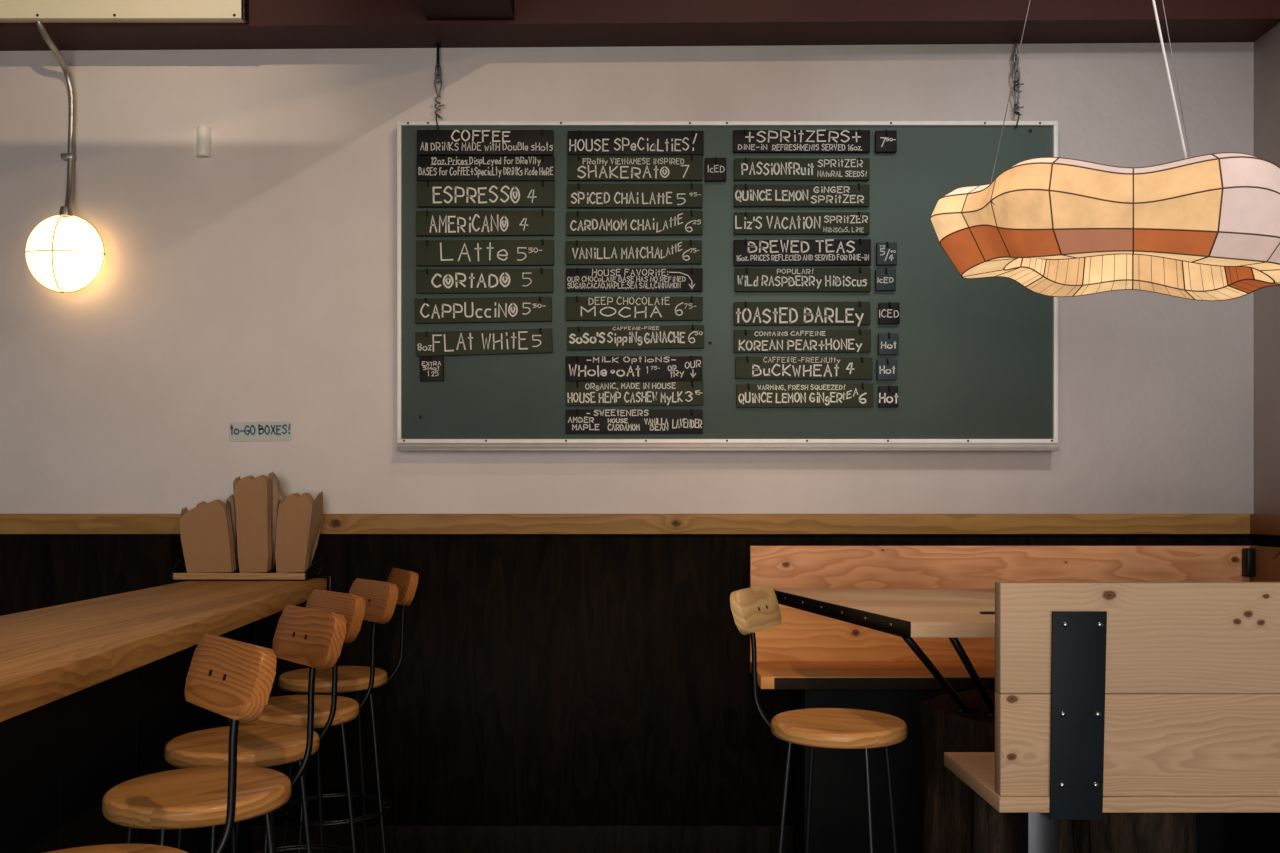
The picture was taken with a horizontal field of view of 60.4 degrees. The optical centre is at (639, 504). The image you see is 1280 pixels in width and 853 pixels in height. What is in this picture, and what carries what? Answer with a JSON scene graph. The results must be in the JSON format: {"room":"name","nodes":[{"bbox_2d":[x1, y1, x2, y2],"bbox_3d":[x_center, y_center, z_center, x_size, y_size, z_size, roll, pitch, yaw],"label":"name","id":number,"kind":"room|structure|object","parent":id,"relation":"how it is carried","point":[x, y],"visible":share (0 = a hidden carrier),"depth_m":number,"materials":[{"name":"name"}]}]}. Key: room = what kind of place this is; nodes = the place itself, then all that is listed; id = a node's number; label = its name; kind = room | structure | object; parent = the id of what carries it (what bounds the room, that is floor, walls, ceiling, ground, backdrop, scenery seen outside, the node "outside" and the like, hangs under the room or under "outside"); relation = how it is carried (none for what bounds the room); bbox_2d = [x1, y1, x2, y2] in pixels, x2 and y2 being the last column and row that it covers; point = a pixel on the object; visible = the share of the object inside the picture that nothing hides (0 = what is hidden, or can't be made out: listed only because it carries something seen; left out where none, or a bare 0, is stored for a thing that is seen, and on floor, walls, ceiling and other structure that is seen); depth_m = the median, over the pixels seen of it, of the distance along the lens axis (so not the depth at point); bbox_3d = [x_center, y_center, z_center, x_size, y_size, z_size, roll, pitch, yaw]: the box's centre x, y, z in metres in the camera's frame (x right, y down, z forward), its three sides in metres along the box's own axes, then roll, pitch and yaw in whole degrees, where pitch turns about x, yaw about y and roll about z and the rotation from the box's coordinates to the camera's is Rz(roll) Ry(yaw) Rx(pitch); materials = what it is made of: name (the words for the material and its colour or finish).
{"room":"cafe","nodes":[
{"label":"cafe","id":0,"kind":"room"},
{"bbox_2d":[0,42,1253,513],"bbox_3d":[-1.157,-0.480,4.150,7.087,3.620,0.100,0,0,0],"label":"wall","id":1,"kind":"structure","parent":0,"point":[254,279],"depth_m":4.10,"materials":[{"name":"paint"}]},
{"bbox_2d":[24,21,105,292],"bbox_3d":[-2.108,-1.260,4.028,0.244,0.967,0.210,0,0,-41],"label":"wall lamp","id":2,"kind":"object","parent":1,"relation":"attached to","point":[65,253],"visible":1,"depth_m":3.99,"materials":[{"name":"white glass"}]},
{"bbox_2d":[194,125,211,156],"bbox_3d":[-1.628,-1.350,4.084,0.068,0.110,0.032,0,0,0],"label":"wall sensor","id":3,"kind":"object","parent":1,"relation":"attached to","point":[202,134],"visible":1,"depth_m":4.08,"materials":[{"name":"white plastic"}]},
{"bbox_2d":[229,421,290,441],"bbox_3d":[-1.415,-0.274,4.098,0.230,0.073,0.004,-1,0,0],"label":"card","id":4,"kind":"object","parent":1,"relation":"attached to","point":[277,430],"visible":1,"depth_m":4.10,"materials":[{"name":"white paper"}]},
{"bbox_2d":[251,825,793,852],"bbox_3d":[-1.157,1.258,4.073,6.887,0.145,0.018,0,0,0],"label":"baseboard","id":5,"kind":"structure","parent":1,"relation":"attached to","point":[399,838],"depth_m":4.06,"materials":[{"name":"black wood"}]},
{"bbox_2d":[0,514,1249,533],"bbox_3d":[-1.157,0.070,4.084,6.887,0.075,0.032,0,0,0],"label":"trim","id":6,"kind":"structure","parent":1,"relation":"attached to","point":[9,523],"depth_m":4.07,"materials":[{"name":"orange wood"}]},
{"bbox_2d":[0,534,1250,824],"bbox_3d":[-1.157,0.718,4.091,6.887,1.225,0.018,0,0,0],"label":"wainscot","id":7,"kind":"structure","parent":1,"relation":"attached to","point":[540,679],"depth_m":4.08,"materials":[{"name":"black wood"}]},
{"bbox_2d":[0,0,1279,50],"bbox_3d":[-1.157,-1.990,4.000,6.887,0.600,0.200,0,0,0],"label":"ceiling","id":8,"kind":"structure","parent":1,"relation":"attached to","point":[273,24],"depth_m":3.92,"materials":[{"name":"paint"}]},
{"bbox_2d":[0,0,248,23],"bbox_3d":[-2.487,-1.906,3.872,2.210,0.402,0.053,0,0,0],"label":"ceiling light","id":9,"kind":"object","parent":8,"relation":"attached to","point":[11,11],"visible":1,"depth_m":3.86,"materials":[{"name":"beige plastic"}]},
{"bbox_2d":[434,43,444,129],"bbox_3d":[-0.747,-1.541,4.056,0.040,0.333,0.045,0,0,30],"label":"chain","id":10,"kind":"object","parent":8,"relation":"hanging from","point":[437,66],"visible":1,"depth_m":4.07,"materials":[{"name":"black metal"}]},
{"bbox_2d":[396,121,1059,450],"bbox_3d":[0.321,-0.805,4.045,2.428,1.211,0.058,0,0,0],"label":"chalkboard","id":11,"kind":"object","parent":10,"relation":"hanging from","point":[977,359],"visible":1,"depth_m":4.05,"materials":[{"name":"green metal"}]},
{"bbox_2d":[419,356,443,381],"bbox_3d":[-0.765,-0.501,4.034,0.085,0.093,0.031,-1,0,0],"label":"tag","id":12,"kind":"object","parent":11,"relation":"attached to","point":[431,367],"visible":1,"depth_m":4.03,"materials":[{"name":"black wood"}]},
{"bbox_2d":[415,296,551,323],"bbox_3d":[-0.575,-0.717,4.034,0.501,0.093,0.031,-1,0,0],"label":"menu sign","id":13,"kind":"object","parent":11,"relation":"attached to","point":[484,309],"visible":1,"depth_m":4.03,"materials":[{"name":"green wood"}]},
{"bbox_2d":[415,328,552,356],"bbox_3d":[-0.573,-0.597,4.034,0.500,0.091,0.031,-2,0,0],"label":"menu sign","id":14,"kind":"object","parent":11,"relation":"attached to","point":[512,341],"visible":1,"depth_m":4.03,"materials":[{"name":"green wood"}]},
{"bbox_2d":[416,268,552,293],"bbox_3d":[-0.570,-0.823,4.034,0.501,0.090,0.031,0,0,0],"label":"menu sign","id":15,"kind":"object","parent":11,"relation":"attached to","point":[540,280],"visible":1,"depth_m":4.03,"materials":[{"name":"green wood"}]},
{"bbox_2d":[416,239,553,266],"bbox_3d":[-0.569,-0.926,4.034,0.504,0.095,0.031,0,0,0],"label":"menu sign","id":16,"kind":"object","parent":11,"relation":"attached to","point":[429,253],"visible":1,"depth_m":4.03,"materials":[{"name":"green wood"}]},
{"bbox_2d":[416,209,553,236],"bbox_3d":[-0.569,-1.035,4.034,0.504,0.093,0.031,0,0,0],"label":"menu sign","id":17,"kind":"object","parent":11,"relation":"attached to","point":[499,222],"visible":1,"depth_m":4.03,"materials":[{"name":"green wood"}]},
{"bbox_2d":[417,181,553,207],"bbox_3d":[-0.566,-1.141,4.034,0.503,0.095,0.031,0,0,0],"label":"menu sign","id":18,"kind":"object","parent":11,"relation":"attached to","point":[430,194],"visible":1,"depth_m":4.03,"materials":[{"name":"green wood"}]},
{"bbox_2d":[417,155,553,180],"bbox_3d":[-0.567,-1.235,4.034,0.504,0.093,0.031,0,0,0],"label":"menu sign","id":19,"kind":"object","parent":11,"relation":"attached to","point":[429,168],"visible":1,"depth_m":4.03,"materials":[{"name":"black wood"}]},
{"bbox_2d":[417,129,553,155],"bbox_3d":[-0.568,-1.330,4.034,0.500,0.093,0.031,0,0,0],"label":"menu sign","id":20,"kind":"object","parent":11,"relation":"attached to","point":[465,142],"visible":1,"depth_m":4.03,"materials":[{"name":"black wood"}]},
{"bbox_2d":[566,240,701,264],"bbox_3d":[-0.023,-0.927,4.034,0.499,0.088,0.031,0,0,0],"label":"menu sign","id":21,"kind":"object","parent":11,"relation":"attached to","point":[660,252],"visible":1,"depth_m":4.03,"materials":[{"name":"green wood"}]},
{"bbox_2d":[566,356,701,380],"bbox_3d":[-0.022,-0.501,4.034,0.501,0.093,0.031,0,0,0],"label":"menu sign","id":22,"kind":"object","parent":11,"relation":"attached to","point":[578,368],"visible":1,"depth_m":4.03,"materials":[{"name":"black wood"}]},
{"bbox_2d":[566,409,702,433],"bbox_3d":[-0.022,-0.307,4.034,0.502,0.091,0.031,0,0,0],"label":"menu sign","id":23,"kind":"object","parent":11,"relation":"attached to","point":[613,421],"visible":1,"depth_m":4.03,"materials":[{"name":"black wood"}]},
{"bbox_2d":[566,267,702,291],"bbox_3d":[-0.021,-0.827,4.034,0.501,0.087,0.031,0,0,0],"label":"menu sign","id":24,"kind":"object","parent":11,"relation":"attached to","point":[577,279],"visible":1,"depth_m":4.03,"materials":[{"name":"black wood"}]},
{"bbox_2d":[566,381,702,405],"bbox_3d":[-0.020,-0.410,4.034,0.503,0.091,0.031,0,0,0],"label":"menu sign","id":25,"kind":"object","parent":11,"relation":"attached to","point":[619,393],"visible":1,"depth_m":4.03,"materials":[{"name":"green wood"}]},
{"bbox_2d":[566,296,702,320],"bbox_3d":[-0.022,-0.722,4.034,0.502,0.089,0.031,0,0,0],"label":"menu sign","id":26,"kind":"object","parent":11,"relation":"attached to","point":[577,308],"visible":1,"depth_m":4.03,"materials":[{"name":"green wood"}]},
{"bbox_2d":[566,210,702,235],"bbox_3d":[-0.020,-1.035,4.034,0.499,0.089,0.031,0,0,0],"label":"menu sign","id":27,"kind":"object","parent":11,"relation":"attached to","point":[578,223],"visible":1,"depth_m":4.03,"materials":[{"name":"green wood"}]},
{"bbox_2d":[567,183,702,208],"bbox_3d":[-0.019,-1.135,4.034,0.496,0.089,0.031,0,0,0],"label":"menu sign","id":28,"kind":"object","parent":11,"relation":"attached to","point":[579,196],"visible":1,"depth_m":4.03,"materials":[{"name":"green wood"}]},
{"bbox_2d":[567,324,703,350],"bbox_3d":[-0.016,-0.615,4.034,0.501,0.087,0.031,-1,0,0],"label":"menu sign","id":29,"kind":"object","parent":11,"relation":"attached to","point":[667,336],"visible":1,"depth_m":4.03,"materials":[{"name":"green wood"}]},
{"bbox_2d":[568,154,702,180],"bbox_3d":[-0.018,-1.237,4.034,0.494,0.093,0.031,0,0,0],"label":"menu sign","id":30,"kind":"object","parent":11,"relation":"attached to","point":[580,167],"visible":1,"depth_m":4.03,"materials":[{"name":"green wood"}]},
{"bbox_2d":[568,130,703,155],"bbox_3d":[-0.016,-1.329,4.034,0.498,0.090,0.031,0,0,0],"label":"menu sign","id":31,"kind":"object","parent":11,"relation":"attached to","point":[579,142],"visible":1,"depth_m":4.03,"materials":[{"name":"black wood"}]},
{"bbox_2d":[705,157,725,181],"bbox_3d":[0.277,-1.232,4.034,0.078,0.086,0.031,-1,0,0],"label":"tag","id":32,"kind":"object","parent":11,"relation":"attached to","point":[715,168],"visible":1,"depth_m":4.03,"materials":[{"name":"black wood"}]},
{"bbox_2d":[733,129,869,152],"bbox_3d":[0.593,-1.335,4.034,0.501,0.082,0.031,0,0,0],"label":"menu sign","id":33,"kind":"object","parent":11,"relation":"attached to","point":[744,141],"visible":1,"depth_m":4.03,"materials":[{"name":"black wood"}]},
{"bbox_2d":[734,301,869,326],"bbox_3d":[0.594,-0.700,4.034,0.500,0.095,0.031,0,0,0],"label":"menu sign","id":34,"kind":"object","parent":11,"relation":"attached to","point":[745,313],"visible":1,"depth_m":4.03,"materials":[{"name":"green wood"}]},
{"bbox_2d":[734,184,869,206],"bbox_3d":[0.593,-1.136,4.034,0.496,0.082,0.031,0,0,0],"label":"menu sign","id":35,"kind":"object","parent":11,"relation":"attached to","point":[745,195],"visible":1,"depth_m":4.03,"materials":[{"name":"black wood"}]},
{"bbox_2d":[733,238,870,266],"bbox_3d":[0.595,-0.927,4.034,0.503,0.098,0.031,0,0,0],"label":"menu sign","id":36,"kind":"object","parent":11,"relation":"attached to","point":[787,252],"visible":1,"depth_m":4.03,"materials":[{"name":"black wood"}]},
{"bbox_2d":[734,157,869,180],"bbox_3d":[0.593,-1.232,4.034,0.496,0.082,0.031,0,0,0],"label":"menu sign","id":37,"kind":"object","parent":11,"relation":"attached to","point":[745,169],"visible":1,"depth_m":4.03,"materials":[{"name":"black wood"}]},
{"bbox_2d":[734,211,869,234],"bbox_3d":[0.593,-1.034,4.034,0.496,0.082,0.031,0,0,0],"label":"menu sign","id":38,"kind":"object","parent":11,"relation":"attached to","point":[745,223],"visible":1,"depth_m":4.03,"materials":[{"name":"black wood"}]},
{"bbox_2d":[734,329,870,352],"bbox_3d":[0.595,-0.602,4.034,0.501,0.087,0.031,0,0,0],"label":"menu sign","id":39,"kind":"object","parent":11,"relation":"attached to","point":[851,340],"visible":1,"depth_m":4.03,"materials":[{"name":"black wood"}]},
{"bbox_2d":[735,267,870,291],"bbox_3d":[0.597,-0.827,4.034,0.498,0.088,0.031,0,0,0],"label":"menu sign","id":40,"kind":"object","parent":11,"relation":"attached to","point":[746,279],"visible":1,"depth_m":4.03,"materials":[{"name":"black wood"}]},
{"bbox_2d":[735,356,872,379],"bbox_3d":[0.601,-0.503,4.034,0.502,0.083,0.031,0,0,0],"label":"menu sign","id":41,"kind":"object","parent":11,"relation":"attached to","point":[813,368],"visible":1,"depth_m":4.03,"materials":[{"name":"black wood"}]},
{"bbox_2d":[736,383,872,407],"bbox_3d":[0.605,-0.403,4.034,0.500,0.088,0.031,0,0,0],"label":"menu sign","id":42,"kind":"object","parent":11,"relation":"attached to","point":[748,395],"visible":1,"depth_m":4.03,"materials":[{"name":"black wood"}]},
{"bbox_2d":[875,268,895,290],"bbox_3d":[0.901,-0.827,4.034,0.074,0.080,0.031,0,0,0],"label":"tag","id":43,"kind":"object","parent":11,"relation":"attached to","point":[885,279],"visible":1,"depth_m":4.03,"materials":[{"name":"blue wood"}]},
{"bbox_2d":[875,129,896,152],"bbox_3d":[0.902,-1.335,4.034,0.077,0.080,0.031,0,0,0],"label":"tag","id":44,"kind":"object","parent":11,"relation":"attached to","point":[886,140],"visible":1,"depth_m":4.03,"materials":[{"name":"black wood"}]},
{"bbox_2d":[876,359,896,379],"bbox_3d":[0.906,-0.498,4.034,0.072,0.078,0.031,0,0,0],"label":"tag","id":45,"kind":"object","parent":11,"relation":"attached to","point":[886,369],"visible":1,"depth_m":4.03,"materials":[{"name":"blue wood"}]},
{"bbox_2d":[876,241,896,265],"bbox_3d":[0.905,-0.923,4.034,0.074,0.084,0.031,0,0,0],"label":"tag","id":46,"kind":"object","parent":11,"relation":"attached to","point":[886,252],"visible":1,"depth_m":4.03,"materials":[{"name":"blue wood"}]},
{"bbox_2d":[878,385,897,407],"bbox_3d":[0.910,-0.399,4.034,0.071,0.080,0.031,0,0,0],"label":"tag","id":47,"kind":"object","parent":11,"relation":"attached to","point":[887,395],"visible":1,"depth_m":4.03,"materials":[{"name":"black wood"}]},
{"bbox_2d":[878,333,898,354],"bbox_3d":[0.911,-0.592,4.034,0.073,0.080,0.031,0,0,0],"label":"tag","id":48,"kind":"object","parent":11,"relation":"attached to","point":[888,343],"visible":1,"depth_m":4.03,"materials":[{"name":"blue wood"}]},
{"bbox_2d":[878,302,899,324],"bbox_3d":[0.914,-0.705,4.034,0.076,0.080,0.031,0,0,0],"label":"tag","id":49,"kind":"object","parent":11,"relation":"attached to","point":[889,312],"visible":1,"depth_m":4.03,"materials":[{"name":"black wood"}]},
{"bbox_2d":[1012,40,1023,127],"bbox_3d":[1.389,-1.556,4.056,0.037,0.348,0.051,0,0,41],"label":"chain","id":50,"kind":"object","parent":8,"relation":"hanging from","point":[1015,54],"visible":0.93,"depth_m":4.06,"materials":[{"name":"black metal"}]},
{"bbox_2d":[1254,23,1279,513],"bbox_3d":[2.337,-0.480,-0.250,0.100,3.620,8.700,0,0,0],"label":"wall","id":51,"kind":"structure","parent":0,"point":[1266,47],"depth_m":4.01,"materials":[{"name":"paint"}]},
{"bbox_2d":[1250,514,1279,535],"bbox_3d":[2.271,0.070,-0.266,0.032,0.075,8.668,0,0,0],"label":"trim","id":52,"kind":"structure","parent":51,"relation":"attached to","point":[1260,524],"depth_m":3.97,"materials":[{"name":"brown wood"}]},
{"bbox_2d":[1251,534,1279,546],"bbox_3d":[2.278,0.718,-0.259,0.018,1.225,8.682,0,0,0],"label":"wainscot","id":53,"kind":"structure","parent":51,"relation":"attached to","point":[1256,540],"depth_m":3.99,"materials":[{"name":"black wood"}]},
{"bbox_3d":[-1.156,-2.340,-0.250,7.087,0.100,8.900,0,0,0],"label":"ceiling","id":54,"kind":"structure","parent":0,"visible":0},
{"bbox_2d":[418,0,513,19],"bbox_3d":[-0.600,-2.004,-0.350,0.310,0.572,8.500,0,0,0],"label":"ceiling beam","id":55,"kind":"structure","parent":54,"relation":"attached to","point":[432,9],"depth_m":3.81,"materials":[{"name":"paint"}]},
{"bbox_2d":[930,0,1279,300],"bbox_3d":[1.219,-1.402,2.720,0.982,1.776,0.702,0,0,24],"label":"lamp","id":56,"kind":"object","parent":54,"relation":"hanging from","point":[1206,227],"visible":1,"depth_m":2.49,"materials":[{"name":"beige"}]},
{"bbox_3d":[-1.156,1.380,-0.250,7.087,0.100,8.900,0,0,0],"label":"floor","id":57,"kind":"structure","parent":0,"visible":0},
{"bbox_2d":[45,633,276,852],"bbox_3d":[-0.843,0.777,1.722,0.459,1.103,0.393,0,0,-41],"label":"bar stool","id":58,"kind":"object","parent":57,"relation":"on","point":[233,679],"visible":1,"depth_m":1.83,"materials":[{"name":"brown wood"}]},
{"bbox_2d":[0,576,330,852],"bbox_3d":[-1.256,0.795,2.455,0.588,1.070,3.240,0,0,-3],"label":"bar counter","id":59,"kind":"object","parent":57,"relation":"on","point":[92,691],"depth_m":2.58,"materials":[{"name":"brown wood"}]},
{"bbox_2d":[0,578,326,721],"bbox_3d":[-1.256,0.298,2.455,0.588,0.056,3.240,0,0,-3],"label":"countertop","id":60,"kind":"structure","parent":59,"relation":"on","point":[48,654],"depth_m":2.44,"materials":[{"name":"brown wood"}]},
{"bbox_2d":[172,556,327,579],"bbox_3d":[-1.403,0.228,3.977,0.528,0.083,0.134,0,0,0],"label":"tray","id":61,"kind":"object","parent":59,"relation":"on","point":[175,576],"visible":0.9,"depth_m":3.91,"materials":[{"name":"brown wood"}]},
{"bbox_2d":[180,495,234,572],"bbox_3d":[-1.557,0.105,3.950,0.203,0.282,0.051,0,0,0],"label":"carton","id":62,"kind":"object","parent":61,"relation":"in","point":[205,540],"visible":0.99,"depth_m":3.92,"materials":[{"name":"brown cardboard"}]},
{"bbox_2d":[183,494,237,570],"bbox_3d":[-1.556,0.102,3.963,0.203,0.282,0.051,0,0,0],"label":"carton","id":63,"kind":"object","parent":61,"relation":"in","point":[222,504],"visible":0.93,"depth_m":3.94,"materials":[{"name":"brown cardboard"}]},
{"bbox_2d":[185,494,238,569],"bbox_3d":[-1.554,0.099,3.976,0.203,0.282,0.051,0,0,0],"label":"carton","id":64,"kind":"object","parent":61,"relation":"in","point":[235,550],"visible":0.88,"depth_m":3.96,"materials":[{"name":"brown cardboard"}]},
{"bbox_2d":[233,473,277,572],"bbox_3d":[-1.389,0.065,3.950,0.164,0.361,0.051,0,0,0],"label":"carton","id":65,"kind":"object","parent":61,"relation":"in","point":[250,496],"visible":0.99,"depth_m":3.92,"materials":[{"name":"brown cardboard"}]},
{"bbox_2d":[237,473,279,570],"bbox_3d":[-1.387,0.062,3.963,0.164,0.361,0.051,0,0,0],"label":"carton","id":66,"kind":"object","parent":61,"relation":"in","point":[269,527],"visible":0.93,"depth_m":3.95,"materials":[{"name":"brown cardboard"}]},
{"bbox_2d":[238,472,280,569],"bbox_3d":[-1.386,0.059,3.976,0.164,0.361,0.051,0,0,0],"label":"carton","id":67,"kind":"object","parent":61,"relation":"in","point":[272,561],"visible":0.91,"depth_m":3.96,"materials":[{"name":"brown cardboard"}]},
{"bbox_2d":[275,493,319,572],"bbox_3d":[-1.235,0.101,3.963,0.145,0.290,0.076,0,0,0],"label":"carton","id":68,"kind":"object","parent":61,"relation":"in","point":[293,528],"visible":0.98,"depth_m":3.92,"materials":[{"name":"brown cardboard"}]},
{"bbox_2d":[280,493,321,570],"bbox_3d":[-1.233,0.098,3.976,0.145,0.290,0.076,0,0,0],"label":"carton","id":69,"kind":"object","parent":61,"relation":"in","point":[297,495],"visible":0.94,"depth_m":3.96,"materials":[{"name":"brown cardboard"}]},
{"bbox_2d":[282,491,322,568],"bbox_3d":[-1.232,0.095,3.989,0.145,0.290,0.076,0,0,0],"label":"carton","id":70,"kind":"object","parent":61,"relation":"in","point":[319,501],"visible":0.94,"depth_m":4.00,"materials":[{"name":"brown cardboard"}]},
{"bbox_2d":[102,605,346,852],"bbox_3d":[-0.879,0.777,2.281,0.459,1.103,0.393,0,0,-40],"label":"bar stool","id":71,"kind":"object","parent":57,"relation":"on","point":[195,797],"visible":0.93,"depth_m":2.26,"materials":[{"name":"brown wood"}]},
{"bbox_2d":[164,589,364,852],"bbox_3d":[-0.955,0.777,2.741,0.459,1.103,0.393,0,0,-40],"label":"bar stool","id":72,"kind":"object","parent":57,"relation":"on","point":[258,745],"visible":0.71,"depth_m":2.70,"materials":[{"name":"brown wood"}]},
{"bbox_2d":[228,578,397,852],"bbox_3d":[-0.968,0.777,3.190,0.459,1.103,0.393,0,0,-37],"label":"bar stool","id":73,"kind":"object","parent":57,"relation":"on","point":[380,597],"visible":0.65,"depth_m":3.20,"materials":[{"name":"brown wood"}]},
{"bbox_2d":[274,568,418,852],"bbox_3d":[-1.020,0.777,3.785,0.459,1.103,0.393,0,0,-27],"label":"bar stool","id":74,"kind":"object","parent":57,"relation":"on","point":[356,679],"visible":0.86,"depth_m":3.74,"materials":[{"name":"brown wood"}]},
{"bbox_2d":[730,584,906,852],"bbox_3d":[0.502,0.777,2.965,0.459,1.103,0.393,0,0,26],"label":"bar stool","id":75,"kind":"object","parent":57,"relation":"on","point":[754,609],"visible":1,"depth_m":2.92,"materials":[{"name":"brown wood"}]},
{"bbox_2d":[750,546,1249,852],"bbox_3d":[1.336,0.740,3.872,1.862,1.180,0.384,0,0,0],"label":"bench","id":76,"kind":"object","parent":57,"relation":"on","point":[827,662],"visible":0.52,"depth_m":4.03,"materials":[{"name":"brown wood"}]},
{"bbox_2d":[970,789,1072,852],"bbox_3d":[0.829,0.968,2.414,0.212,0.723,0.216,0,0,0],"label":"stump","id":77,"kind":"object","parent":57,"relation":"on","point":[992,831],"visible":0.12,"depth_m":2.34,"materials":[{"name":"brown wood"}]},
{"bbox_2d":[944,582,1279,852],"bbox_3d":[1.403,0.742,2.356,1.393,1.176,0.408,0,0,0],"label":"bench","id":78,"kind":"object","parent":57,"relation":"on","point":[1111,697],"visible":1,"depth_m":2.17,"materials":[{"name":"brown wood"}]},
{"bbox_2d":[1072,813,1196,852],"bbox_3d":[1.091,0.968,2.422,0.254,0.723,0.259,0,0,0],"label":"stump","id":79,"kind":"object","parent":57,"relation":"on","point":[1116,832],"visible":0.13,"depth_m":2.32,"materials":[{"name":"brown wood"}]},
{"bbox_2d":[1236,546,1279,852],"bbox_3d":[2.076,0.740,3.464,0.379,1.180,1.128,0,0,0],"label":"bench","id":80,"kind":"object","parent":57,"relation":"on","point":[1255,832],"visible":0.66,"depth_m":3.63,"materials":[{"name":"brown wood"}]},
{"bbox_3d":[1.069,0.943,3.026,0.580,0.775,0.590,0,0,0],"label":"tree stump","id":81,"kind":"object","parent":57,"relation":"on","visible":0},
{"bbox_2d":[773,588,994,717],"bbox_3d":[1.246,0.413,3.150,1.609,0.279,1.100,0,0,0],"label":"table","id":82,"kind":"object","parent":81,"relation":"on","point":[953,614],"visible":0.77,"depth_m":2.96,"materials":[{"name":"brown wood"}]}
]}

